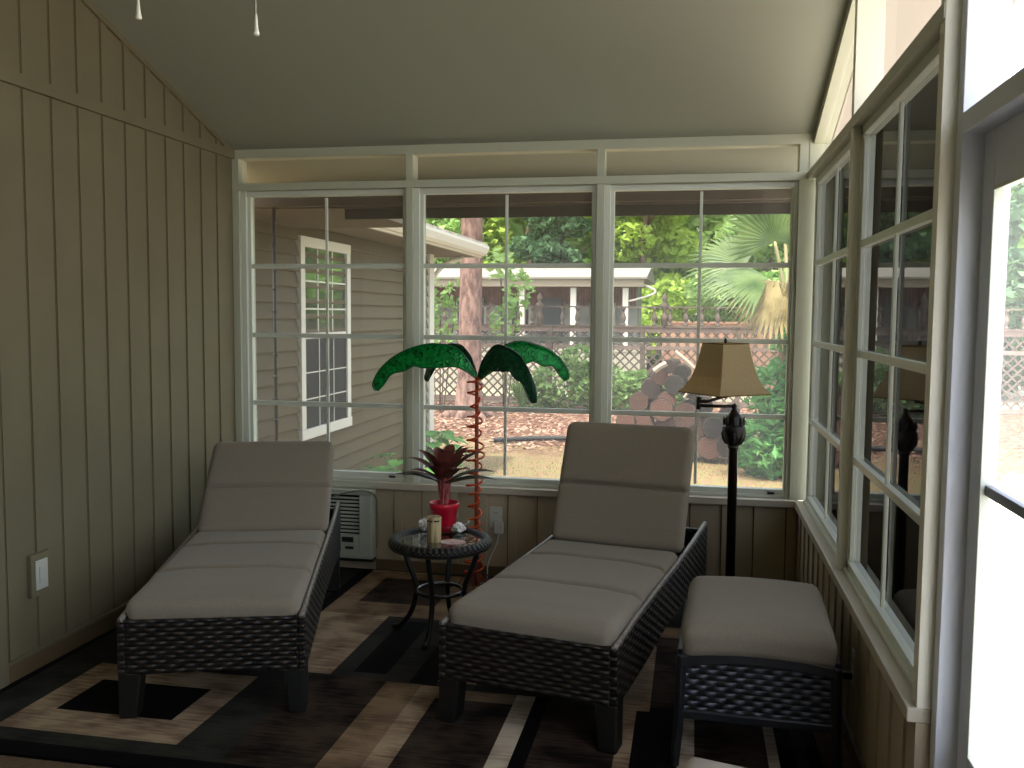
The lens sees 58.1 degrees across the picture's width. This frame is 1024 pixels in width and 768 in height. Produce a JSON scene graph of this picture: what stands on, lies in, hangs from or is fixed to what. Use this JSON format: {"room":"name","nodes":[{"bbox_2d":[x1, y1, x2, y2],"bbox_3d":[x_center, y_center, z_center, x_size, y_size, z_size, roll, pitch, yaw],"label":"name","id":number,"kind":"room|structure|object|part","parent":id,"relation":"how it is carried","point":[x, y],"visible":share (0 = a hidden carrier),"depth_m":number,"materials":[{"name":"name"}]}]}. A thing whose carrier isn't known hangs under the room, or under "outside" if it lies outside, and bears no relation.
{"room":"sunroom","nodes":[
{"label":"sunroom","id":0,"kind":"room"},
{"bbox_2d":[0,0,235,660],"bbox_3d":[-2.374,-1.075,1.926,0.127,4.816,7.320,1,4,11],"label":"wall","id":1,"kind":"structure","parent":0,"point":[117,351],"depth_m":4.21,"materials":[{"name":"beige paint"}]},
{"bbox_2d":[0,427,8,688],"bbox_3d":[-2.011,0.164,3.574,0.022,2.100,0.055,1,4,11],"label":"trim","id":2,"kind":"structure","parent":1,"relation":"attached to","point":[4,663],"depth_m":3.63,"materials":[{"name":"beige paint"}]},
{"bbox_2d":[27,549,50,598],"bbox_3d":[-1.968,0.791,3.844,0.030,0.180,0.116,1,4,11],"label":"wall outlet","id":3,"kind":"object","parent":1,"relation":"attached to","point":[38,564],"visible":1,"depth_m":3.82,"materials":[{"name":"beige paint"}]},
{"bbox_3d":[-1.959,0.791,3.842,0.004,0.124,0.072,1,4,11],"label":"plate","id":4,"kind":"part","parent":3,"relation":"part of","materials":[{"name":"grey plastic"}]},
{"bbox_2d":[9,601,128,683],"bbox_3d":[-1.832,1.099,4.617,0.014,0.082,1.920,1,4,11],"label":"baseboard","id":5,"kind":"structure","parent":1,"relation":"attached to","point":[47,655],"depth_m":3.99,"materials":[{"name":"brown paint"}]},
{"bbox_2d":[0,66,234,158],"bbox_3d":[-2.319,-1.076,1.864,0.018,0.052,7.180,1,4,11],"label":"trim","id":6,"kind":"structure","parent":1,"relation":"attached to","point":[9,76],"depth_m":4.20,"materials":[{"name":"beige paint"}]},
{"bbox_2d":[81,0,231,148],"bbox_3d":[-2.312,-2.268,1.774,0.014,2.398,7.180,1,4,11],"label":"trim","id":7,"kind":"structure","parent":1,"relation":"attached to","point":[87,3],"depth_m":4.56,"materials":[{"name":"beige paint"}]},
{"bbox_2d":[232,159,246,441],"bbox_3d":[-1.612,-0.387,5.495,0.042,1.865,0.102,1,4,11],"label":"trim","id":8,"kind":"structure","parent":1,"relation":"attached to","point":[239,168],"depth_m":5.44,"materials":[{"name":"beige wood"}]},
{"bbox_2d":[232,172,807,191],"bbox_3d":[-0.041,-1.117,5.129,3.234,0.041,0.104,1,4,11],"label":"trim","id":9,"kind":"structure","parent":1,"relation":"attached to","point":[773,176],"depth_m":5.05,"materials":[{"name":"beige wood"}]},
{"bbox_2d":[234,133,813,160],"bbox_3d":[0.010,-1.320,5.106,3.334,0.080,0.100,1,4,11],"label":"trim","id":10,"kind":"structure","parent":1,"relation":"attached to","point":[780,140],"depth_m":5.05,"materials":[{"name":"beige wood"}]},
{"bbox_2d":[0,732,852,767],"bbox_3d":[-0.751,1.423,1.791,3.474,0.120,7.320,1,4,11],"label":"floor","id":11,"kind":"structure","parent":0,"point":[823,740],"depth_m":3.09,"materials":[{"name":"brown wood"}]},
{"bbox_2d":[0,567,822,767],"bbox_3d":[-0.349,1.187,4.065,3.100,0.011,2.400,1,4,11],"label":"area rug","id":12,"kind":"object","parent":11,"relation":"on","point":[373,688],"visible":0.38,"depth_m":3.39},
{"bbox_2d":[116,441,340,718],"bbox_3d":[-1.184,0.762,4.183,0.673,0.805,1.642,0,4,-6],"label":"chaise lounge","id":13,"kind":"object","parent":12,"relation":"on","point":[246,589],"visible":1,"depth_m":3.66,"materials":[{"name":"beige fabric"}]},
{"bbox_3d":[-1.398,1.123,3.405,0.084,0.200,0.083,0,4,-6],"label":"leg","id":14,"kind":"part","parent":13,"relation":"part of","materials":[{"name":"black plastic"}]},
{"bbox_3d":[-1.506,0.858,4.156,0.028,0.289,1.640,0,4,-6],"label":"panel","id":15,"kind":"part","parent":13,"relation":"part of","materials":[{"name":"brown wicker"}]},
{"bbox_3d":[-1.101,0.960,3.394,0.617,0.206,0.028,0,4,-6],"label":"panel","id":16,"kind":"part","parent":13,"relation":"part of","materials":[{"name":"brown wicker"}]},
{"bbox_2d":[126,530,325,618],"bbox_3d":[-1.157,0.781,3.923,0.630,0.096,1.100,0,4,-6],"label":"seat cushion","id":17,"kind":"object","parent":13,"relation":"on","point":[213,574],"depth_m":3.63,"materials":[{"name":"beige fabric"}]},
{"bbox_2d":[197,441,334,534],"bbox_3d":[-1.239,0.525,4.707,0.630,0.083,0.597,0,45,-6],"label":"cushion","id":18,"kind":"object","parent":13,"relation":"on","point":[251,485],"depth_m":4.66,"materials":[{"name":"beige fabric"}]},
{"bbox_3d":[-0.813,1.123,3.466,0.084,0.200,0.083,0,4,-6],"label":"leg","id":19,"kind":"part","parent":13,"relation":"part of","materials":[{"name":"black plastic"}]},
{"bbox_3d":[-0.864,0.857,4.224,0.028,0.289,1.640,0,4,-6],"label":"panel","id":20,"kind":"part","parent":13,"relation":"part of","materials":[{"name":"brown wicker"}]},
{"bbox_3d":[-1.268,0.789,4.975,0.617,0.230,0.025,0,4,-6],"label":"panel","id":21,"kind":"part","parent":13,"relation":"part of","materials":[{"name":"brown wicker"}]},
{"bbox_3d":[-0.969,1.009,4.954,0.084,0.200,0.083,0,4,-6],"label":"leg","id":22,"kind":"part","parent":13,"relation":"part of","materials":[{"name":"black wicker"}]},
{"bbox_2d":[388,527,491,648],"bbox_3d":[-0.336,0.939,4.310,0.484,0.459,0.484,1,4,11],"label":"side table","id":23,"kind":"object","parent":12,"relation":"on","point":[396,542],"visible":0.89,"depth_m":4.22,"materials":[{"name":"wicker"}]},
{"bbox_3d":[-0.501,0.950,4.349,0.129,0.427,0.025,1,4,13],"label":"leg","id":24,"kind":"part","parent":23,"relation":"part of","materials":[{"name":"black plastic"}]},
{"bbox_3d":[-0.375,0.967,4.147,0.024,0.427,0.130,1,4,13],"label":"leg","id":25,"kind":"part","parent":23,"relation":"part of","materials":[{"name":"black plastic"}]},
{"bbox_2d":[427,515,440,542],"bbox_3d":[-0.360,0.666,4.252,0.068,0.122,0.072,1,4,11],"label":"pillar candle","id":26,"kind":"object","parent":23,"relation":"on","point":[433,521],"visible":1,"depth_m":4.23,"materials":[{"name":"beige wax"}]},
{"bbox_3d":[-0.335,0.746,4.295,0.396,0.014,0.396,1,4,11],"label":"frame","id":27,"kind":"part","parent":23,"relation":"part of","materials":[{"name":"black plastic"}]},
{"bbox_2d":[419,516,469,534],"bbox_3d":[-0.326,0.687,4.448,0.248,0.050,0.248,1,4,11],"label":"glass dish","id":28,"kind":"object","parent":23,"relation":"on","point":[467,524],"visible":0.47,"depth_m":4.40,"materials":[{"name":"clear glass"}]},
{"bbox_2d":[419,518,426,530],"bbox_3d":[-0.418,0.672,4.419,0.054,0.055,0.074,1,4,11],"label":"crumpled tissue","id":29,"kind":"object","parent":28,"relation":"in","point":[424,521],"visible":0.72,"depth_m":4.39,"materials":[{"name":"white paper"}]},
{"bbox_2d":[390,444,495,531],"bbox_3d":[-0.318,0.502,4.437,0.520,0.407,0.302,1,4,11],"label":"bromeliad","id":30,"kind":"object","parent":28,"relation":"on","point":[444,463],"visible":0.97,"depth_m":4.41,"materials":[{"name":"red plant"}]},
{"bbox_2d":[451,522,465,531],"bbox_3d":[-0.256,0.681,4.398,0.070,0.047,0.075,1,4,11],"label":"crumpled tissue","id":31,"kind":"object","parent":28,"relation":"in","point":[456,527],"visible":1,"depth_m":4.38,"materials":[{"name":"white paper"}]},
{"bbox_3d":[-0.298,0.943,4.476,0.024,0.427,0.130,1,4,13],"label":"leg","id":32,"kind":"part","parent":23,"relation":"part of","materials":[{"name":"black plastic"}]},
{"bbox_2d":[440,539,465,543],"bbox_3d":[-0.274,0.726,4.248,0.128,0.003,0.090,1,4,11],"label":"doily","id":33,"kind":"object","parent":23,"relation":"on","point":[446,541],"visible":1,"depth_m":4.24,"materials":[{"name":"white fabric"}]},
{"bbox_2d":[463,537,475,540],"bbox_3d":[-0.198,0.720,4.287,0.063,0.006,0.063,1,4,11],"label":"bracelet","id":34,"kind":"object","parent":23,"relation":"on","point":[464,538],"visible":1,"depth_m":4.28,"materials":[{"name":"brown"}]},
{"bbox_3d":[-0.171,0.959,4.273,0.129,0.427,0.025,1,4,13],"label":"leg","id":35,"kind":"part","parent":23,"relation":"part of","materials":[{"name":"black plastic"}]},
{"bbox_2d":[372,341,569,589],"bbox_3d":[-0.224,0.434,5.010,1.024,1.344,0.322,2,5,17],"label":"palm tree","id":36,"kind":"object","parent":12,"relation":"on","point":[513,357],"visible":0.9,"depth_m":4.93,"materials":[{"name":"green plastic"}]},
{"bbox_2d":[439,421,706,753],"bbox_3d":[0.354,0.712,3.967,0.673,0.962,1.642,2,5,22],"label":"chaise lounge","id":37,"kind":"object","parent":12,"relation":"on","point":[580,614],"visible":0.99,"depth_m":3.60,"materials":[{"name":"beige fabric"}]},
{"bbox_3d":[-0.214,1.133,3.389,0.084,0.200,0.083,2,5,22],"label":"leg","id":38,"kind":"part","parent":37,"relation":"part of","materials":[{"name":"black plastic"}]},
{"bbox_3d":[0.054,0.874,4.101,0.028,0.289,1.640,2,5,22],"label":"panel","id":39,"kind":"part","parent":37,"relation":"part of","materials":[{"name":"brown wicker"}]},
{"bbox_3d":[0.048,0.981,3.239,0.617,0.206,0.028,2,5,22],"label":"panel","id":40,"kind":"part","parent":37,"relation":"part of","materials":[{"name":"brown wicker"}]},
{"bbox_2d":[449,540,677,646],"bbox_3d":[0.255,0.807,3.731,0.630,0.096,1.100,2,5,22],"label":"seat cushion","id":41,"kind":"object","parent":37,"relation":"on","point":[559,593],"depth_m":3.44,"materials":[{"name":"beige fabric"}]},
{"bbox_3d":[0.331,1.154,3.167,0.084,0.200,0.083,2,5,22],"label":"leg","id":42,"kind":"part","parent":37,"relation":"part of","materials":[{"name":"black wicker"}]},
{"bbox_2d":[552,421,694,553],"bbox_3d":[0.526,0.476,4.366,0.630,0.597,0.083,2,-20,22],"label":"cushion","id":43,"kind":"object","parent":37,"relation":"on","point":[623,485],"depth_m":4.32,"materials":[{"name":"beige fabric"}]},
{"bbox_3d":[0.651,0.897,3.858,0.028,0.289,1.640,2,5,22],"label":"panel","id":44,"kind":"part","parent":37,"relation":"part of","materials":[{"name":"brown wicker"}]},
{"bbox_3d":[0.652,0.824,4.711,0.617,0.230,0.025,2,5,22],"label":"panel","id":45,"kind":"part","parent":37,"relation":"part of","materials":[{"name":"brown wicker"}]},
{"bbox_2d":[682,757,744,767],"bbox_3d":[0.636,1.208,2.558,0.440,0.190,0.420,2,5,25],"label":"pillow","id":46,"kind":"object","parent":12,"relation":"on","point":[694,762],"visible":1,"depth_m":2.70,"materials":[{"name":"beige fabric"}]},
{"bbox_2d":[678,338,771,576],"bbox_3d":[1.079,0.452,4.722,0.340,1.378,0.334,-2,5,-27],"label":"floor lamp","id":47,"kind":"object","parent":12,"relation":"on","point":[725,369],"visible":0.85,"depth_m":4.64,"materials":[{"name":"black metal"}]},
{"bbox_3d":[1.037,0.094,4.702,0.190,0.073,0.026,1,4,11],"label":"swing arm","id":48,"kind":"part","parent":47,"relation":"part of","materials":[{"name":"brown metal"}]},
{"bbox_3d":[1.080,-0.079,4.681,0.328,0.254,0.328,-2,5,-27],"label":"lamp shade","id":49,"kind":"part","parent":47,"relation":"part of","materials":[{"name":"beige fabric"}]},
{"bbox_3d":[1.079,0.046,4.690,0.334,0.006,0.334,-2,5,-27],"label":"shade trim","id":50,"kind":"part","parent":47,"relation":"part of","materials":[{"name":"brown"}]},
{"bbox_3d":[1.081,-0.205,4.671,0.170,0.006,0.170,-2,5,-27],"label":"shade trim","id":51,"kind":"part","parent":47,"relation":"part of","materials":[{"name":"brown fabric"}]},
{"bbox_2d":[669,576,842,767],"bbox_3d":[0.862,1.001,3.280,0.548,0.499,0.652,1,4,13],"label":"ottoman","id":52,"kind":"object","parent":12,"relation":"on","point":[762,652],"visible":1,"depth_m":3.00,"materials":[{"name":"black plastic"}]},
{"bbox_3d":[0.548,1.079,3.049,0.048,0.373,0.029,-2,5,-32],"label":"leg","id":53,"kind":"part","parent":52,"relation":"part of","materials":[{"name":"black wicker"}]},
{"bbox_3d":[0.626,0.971,3.335,0.030,0.225,0.560,1,4,13],"label":"rail","id":54,"kind":"part","parent":52,"relation":"part of","materials":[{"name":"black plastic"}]},
{"bbox_3d":[0.795,0.997,2.996,0.486,0.187,0.014,1,4,13],"label":"woven panel","id":55,"kind":"part","parent":52,"relation":"part of","materials":[{"name":"black wicker"}]},
{"bbox_2d":[681,576,837,667],"bbox_3d":[0.863,0.813,3.264,0.492,0.122,0.640,1,4,13],"label":"seat cushion","id":56,"kind":"object","parent":52,"relation":"on","point":[727,620],"depth_m":3.02,"materials":[{"name":"beige fabric"}]},
{"bbox_3d":[0.795,0.991,2.994,0.486,0.239,0.035,1,4,13],"label":"rail","id":57,"kind":"part","parent":52,"relation":"part of","materials":[{"name":"black wicker"}]},
{"bbox_3d":[1.036,1.092,2.934,0.029,0.373,0.048,-2,5,-32],"label":"leg","id":58,"kind":"part","parent":52,"relation":"part of","materials":[{"name":"black wicker"}]},
{"bbox_3d":[1.099,0.983,3.223,0.030,0.225,0.560,1,4,13],"label":"rail","id":59,"kind":"part","parent":52,"relation":"part of","materials":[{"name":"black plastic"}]},
{"bbox_2d":[429,499,458,531],"bbox_3d":[-0.327,0.636,4.449,0.146,0.137,0.146,1,4,11],"label":"pot","id":60,"kind":"object","parent":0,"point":[447,509],"depth_m":4.40,"materials":[{"name":"red ceramic"}]},
{"bbox_2d":[89,0,852,182],"bbox_3d":[-0.877,-2.267,1.710,3.854,2.730,7.850,1,4,11],"label":"ceiling","id":61,"kind":"structure","parent":0,"point":[316,73],"depth_m":4.43,"materials":[{"name":"grey paint"}]},
{"bbox_2d":[135,0,259,35],"bbox_3d":[-0.568,-1.425,1.572,1.274,1.626,1.246,1,4,11],"label":"ceiling fan","id":62,"kind":"object","parent":61,"relation":"hanging from","point":[138,16],"visible":1,"depth_m":1.62,"materials":[{"name":"white plastic"}]},
{"bbox_3d":[-0.673,-0.676,1.661,0.012,0.036,0.011,1,4,11],"label":"pull knob","id":63,"kind":"part","parent":62,"relation":"part of","materials":[{"name":"beige ceramic"}]},
{"bbox_3d":[-0.450,-0.631,1.620,0.012,0.036,0.011,1,4,11],"label":"pull knob","id":64,"kind":"part","parent":62,"relation":"part of","materials":[{"name":"beige ceramic"}]},
{"bbox_2d":[340,489,797,581],"bbox_3d":[-0.008,0.861,5.266,3.334,0.487,0.112,1,4,11],"label":"wall","id":65,"kind":"structure","parent":0,"point":[766,537],"depth_m":5.18,"materials":[{"name":"beige paint"}]},
{"bbox_2d":[241,188,405,481],"bbox_3d":[-1.093,-0.283,5.406,1.016,1.680,0.070,1,4,11],"label":"window","id":66,"kind":"structure","parent":65,"relation":"in","point":[324,271],"depth_m":5.41,"materials":[{"name":"clear glass"}]},
{"bbox_3d":[-1.089,-0.283,5.406,0.984,0.834,0.024,1,4,11],"label":"rail","id":67,"kind":"part","parent":66,"relation":"part of","materials":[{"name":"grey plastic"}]},
{"bbox_2d":[330,486,377,561],"bbox_3d":[-1.073,0.810,5.372,0.600,0.429,0.108,1,4,11],"label":"air conditioner","id":68,"kind":"object","parent":65,"relation":"attached to","point":[358,506],"visible":0.46,"depth_m":5.32,"materials":[{"name":"grey plastic"}]},
{"bbox_2d":[330,494,359,533],"bbox_3d":[-1.106,0.747,5.371,0.473,0.230,0.005,1,4,11],"label":"grille","id":69,"kind":"object","parent":68,"relation":"attached to","point":[349,503],"depth_m":5.33,"materials":[{"name":"white plastic"}]},
{"bbox_3d":[-1.110,0.920,5.373,0.473,0.115,0.026,1,4,11],"label":"control panel","id":70,"kind":"part","parent":68,"relation":"part of","materials":[{"name":"grey plastic"}]},
{"bbox_2d":[332,478,378,487],"bbox_3d":[-1.215,0.574,5.453,0.880,0.038,0.070,1,4,11],"label":"trim","id":71,"kind":"structure","parent":65,"relation":"attached to","point":[355,483],"depth_m":5.37,"materials":[{"name":"beige wood"}]},
{"bbox_2d":[406,154,417,482],"bbox_3d":[-0.575,-0.363,5.293,0.041,1.865,0.100,1,4,11],"label":"trim","id":72,"kind":"structure","parent":65,"relation":"attached to","point":[411,160],"depth_m":5.24,"materials":[{"name":"beige wood"}]},
{"bbox_2d":[376,559,506,576],"bbox_3d":[0.363,1.081,5.157,2.354,0.070,0.014,1,4,11],"label":"baseboard","id":73,"kind":"structure","parent":65,"relation":"attached to","point":[382,564],"depth_m":5.31,"materials":[{"name":"brown paint"}]},
{"bbox_2d":[480,521,503,583],"bbox_3d":[-0.130,0.939,5.141,0.058,0.312,0.224,4,5,38],"label":"plug adapter","id":74,"kind":"object","parent":65,"relation":"attached to","point":[498,526],"visible":0.82,"depth_m":5.18,"materials":[{"name":"grey plastic"}]},
{"bbox_3d":[-0.141,0.972,5.134,0.041,0.248,0.200,3,5,30],"label":"cord","id":75,"kind":"part","parent":74,"relation":"part of","materials":[{"name":"grey plastic"}]},
{"bbox_2d":[490,506,501,527],"bbox_3d":[-0.090,0.755,5.221,0.072,0.120,0.009,1,4,11],"label":"wall outlet","id":76,"kind":"object","parent":65,"relation":"attached to","point":[495,512],"visible":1,"depth_m":5.22,"materials":[{"name":"grey plastic"}]},
{"bbox_2d":[414,184,596,487],"bbox_3d":[-0.046,-0.259,5.201,1.037,1.680,0.070,1,4,11],"label":"window","id":77,"kind":"structure","parent":65,"relation":"in","point":[493,265],"depth_m":5.21,"materials":[{"name":"clear glass"}]},
{"bbox_3d":[-0.042,-0.259,5.201,1.005,0.834,0.024,1,4,11],"label":"rail","id":78,"kind":"part","parent":77,"relation":"part of","materials":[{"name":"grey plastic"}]},
{"bbox_2d":[375,480,795,507],"bbox_3d":[0.369,0.610,5.138,2.352,0.038,0.080,1,4,11],"label":"trim","id":79,"kind":"structure","parent":65,"relation":"on","point":[393,485],"depth_m":5.16,"materials":[{"name":"beige paint"}]},
{"bbox_2d":[593,149,606,422],"bbox_3d":[0.483,-0.339,5.086,0.041,1.865,0.100,1,4,11],"label":"trim","id":80,"kind":"structure","parent":65,"relation":"attached to","point":[601,153],"depth_m":5.02,"materials":[{"name":"beige wood"}]},
{"bbox_2d":[601,181,798,498],"bbox_3d":[0.998,-0.236,4.997,1.009,1.680,0.070,1,4,11],"label":"window","id":81,"kind":"structure","parent":65,"relation":"in","point":[687,265],"depth_m":4.99,"materials":[{"name":"clear glass"}]},
{"bbox_3d":[1.002,-0.236,4.997,0.977,0.834,0.024,1,4,11],"label":"rail","id":82,"kind":"part","parent":81,"relation":"part of","materials":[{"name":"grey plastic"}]},
{"bbox_2d":[789,144,815,499],"bbox_3d":[1.565,-0.315,4.874,0.148,1.865,0.100,1,4,11],"label":"trim","id":83,"kind":"structure","parent":65,"relation":"attached to","point":[806,189],"depth_m":4.83,"materials":[{"name":"beige wood"}]},
{"bbox_2d":[809,139,830,169],"bbox_3d":[1.597,-1.183,4.802,0.101,0.163,0.106,1,4,11],"label":"trim","id":84,"kind":"structure","parent":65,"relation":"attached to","point":[816,150],"depth_m":4.75,"materials":[{"name":"beige wood"}]},
{"bbox_2d":[796,515,930,767],"bbox_3d":[1.310,0.996,3.615,0.108,0.487,2.652,1,4,11],"label":"wall","id":85,"kind":"structure","parent":0,"point":[884,738],"depth_m":2.93,"materials":[{"name":"beige paint"}]},
{"bbox_2d":[803,140,850,556],"bbox_3d":[1.446,-0.169,4.162,0.062,1.680,1.260,1,4,11],"label":"window","id":86,"kind":"structure","parent":85,"relation":"in","point":[832,185],"depth_m":4.31,"materials":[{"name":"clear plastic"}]},
{"bbox_3d":[1.441,-0.169,4.163,0.024,0.835,1.240,1,4,11],"label":"rail","id":87,"kind":"part","parent":86,"relation":"part of","materials":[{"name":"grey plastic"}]},
{"bbox_2d":[842,670,851,678],"bbox_3d":[1.089,1.142,2.953,0.063,0.280,0.745,1,4,11],"label":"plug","id":88,"kind":"object","parent":85,"relation":"attached to","point":[845,674],"visible":0.34,"depth_m":3.15,"materials":[{"name":"black plastic"}]},
{"bbox_2d":[851,648,854,684],"bbox_3d":[1.169,0.973,3.157,0.009,0.120,0.072,1,4,11],"label":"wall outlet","id":89,"kind":"object","parent":85,"relation":"attached to","point":[853,650],"visible":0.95,"depth_m":3.16,"materials":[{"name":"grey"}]},
{"bbox_2d":[842,706,865,767],"bbox_3d":[1.255,1.201,3.634,0.014,0.075,2.637,1,4,11],"label":"baseboard","id":90,"kind":"structure","parent":85,"relation":"attached to","point":[853,751],"depth_m":3.13,"materials":[{"name":"brown paint"}]},
{"bbox_2d":[836,0,885,568],"bbox_3d":[1.324,-0.461,3.496,0.100,2.362,0.048,1,4,11],"label":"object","id":91,"kind":"structure","parent":85,"relation":"attached to","point":[869,32],"depth_m":3.47,"materials":[{"name":"beige wood"}]},
{"bbox_2d":[795,500,931,723],"bbox_3d":[1.280,0.734,3.602,0.072,0.038,2.652,1,4,11],"label":"trim","id":92,"kind":"structure","parent":85,"relation":"on","point":[898,684],"depth_m":2.88,"materials":[{"name":"beige paint"}]},
{"bbox_2d":[843,40,939,688],"bbox_3d":[1.195,-0.074,2.889,0.062,1.680,1.246,1,4,11],"label":"window","id":93,"kind":"structure","parent":85,"relation":"in","point":[897,161],"depth_m":2.88,"materials":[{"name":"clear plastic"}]},
{"bbox_3d":[1.190,-0.074,2.890,0.024,0.835,1.226,1,4,11],"label":"rail","id":94,"kind":"part","parent":93,"relation":"part of","materials":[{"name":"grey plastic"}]},
{"bbox_2d":[912,0,962,708],"bbox_3d":[1.075,-0.580,2.214,0.100,2.789,0.048,1,4,11],"label":"trim","id":95,"kind":"structure","parent":85,"relation":"attached to","point":[950,28],"depth_m":2.24,"materials":[{"name":"beige wood"}]},
{"bbox_2d":[929,0,1011,767],"bbox_3d":[1.096,-0.322,2.179,0.095,3.329,0.047,1,4,11],"label":"door frame","id":96,"kind":"structure","parent":85,"relation":"attached to","point":[986,24],"depth_m":2.19,"materials":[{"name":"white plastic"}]},
{"bbox_2d":[956,111,1023,767],"bbox_3d":[0.982,0.413,1.757,0.105,1.925,0.930,1,4,11],"label":"door","id":97,"kind":"structure","parent":85,"relation":"in","point":[1004,144],"depth_m":2.11,"materials":[{"name":"white plastic"}]},
{"bbox_2d":[808,1,945,179],"bbox_3d":[1.327,-0.980,3.467,0.102,0.041,2.649,1,4,11],"label":"trim","id":98,"kind":"structure","parent":0,"point":[927,38],"depth_m":2.83,"materials":[{"name":"beige wood"}]},
{"bbox_2d":[832,0,1016,141],"bbox_3d":[1.279,-2.216,1.289,0.539,2.734,7.850,1,4,11],"label":"roof overhang","id":99,"kind":"object","parent":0,"point":[904,19],"depth_m":3.87,"materials":[{"name":"beige"}]},
{"bbox_2d":[962,67,1023,133],"bbox_3d":[1.001,-0.570,1.665,0.095,0.050,0.960,1,4,11],"label":"trim","id":100,"kind":"structure","parent":0,"point":[1005,101],"depth_m":1.93,"materials":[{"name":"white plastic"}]},
{"bbox_3d":[0.553,-1.967,-0.670,0.080,2.540,3.500,1,4,11],"label":"wall","id":101,"kind":"structure","parent":0,"visible":0},
{"bbox_2d":[814,0,855,143],"bbox_3d":[0.920,-2.172,1.184,0.080,2.463,7.300,1,4,11],"label":"trim","id":102,"kind":"structure","parent":101,"relation":"attached to","point":[842,66],"depth_m":4.20,"materials":[{"name":"beige wood"}]},
{"label":"outside","id":103,"kind":"structure","parent":0,"visible":0},
{"bbox_2d":[995,386,1023,502],"bbox_3d":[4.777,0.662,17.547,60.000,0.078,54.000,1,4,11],"label":"ground","id":104,"kind":"structure","parent":103,"point":[1011,426],"depth_m":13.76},
{"bbox_2d":[1000,309,1023,414],"bbox_3d":[3.780,-0.703,19.584,14.100,2.440,0.176,1,4,11],"label":"lattice fence","id":105,"kind":"object","parent":104,"relation":"on","point":[1016,333],"visible":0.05,"depth_m":18.38,"materials":[{"name":"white wood"}]},
{"bbox_3d":[3.779,-0.340,19.620,14.026,1.536,0.016,1,4,11],"label":"lattice panel","id":106,"kind":"part","parent":105,"relation":"part of","materials":[{"name":"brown wood"}]},
{"bbox_3d":[3.785,-1.411,19.531,14.000,0.450,0.120,1,4,11],"label":"handrail","id":107,"kind":"part","parent":105,"relation":"part of","materials":[{"name":"wood"}]},
{"bbox_2d":[1001,182,1023,394],"bbox_3d":[11.193,-3.730,22.300,4.267,8.203,5.141,1,4,8],"label":"tree","id":108,"kind":"object","parent":104,"relation":"on","point":[1014,296],"visible":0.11,"depth_m":21.13,"materials":[{"name":"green plant"}]},
{"bbox_2d":[1009,190,1023,269],"bbox_3d":[2.570,-6.116,36.787,36.772,11.262,5.374,1,4,11],"label":"foliage","id":109,"kind":"object","parent":104,"relation":"on","point":[1021,242],"visible":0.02,"depth_m":33.13,"materials":[{"name":"green plant"}]},
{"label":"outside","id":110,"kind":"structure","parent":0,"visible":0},
{"bbox_2d":[799,500,1023,767],"bbox_3d":[5.018,1.839,2.258,7.606,0.170,14.000,1,4,11],"label":"patio","id":111,"kind":"structure","parent":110,"point":[1004,711],"depth_m":5.23,"materials":[{"name":"concrete"}]}
]}

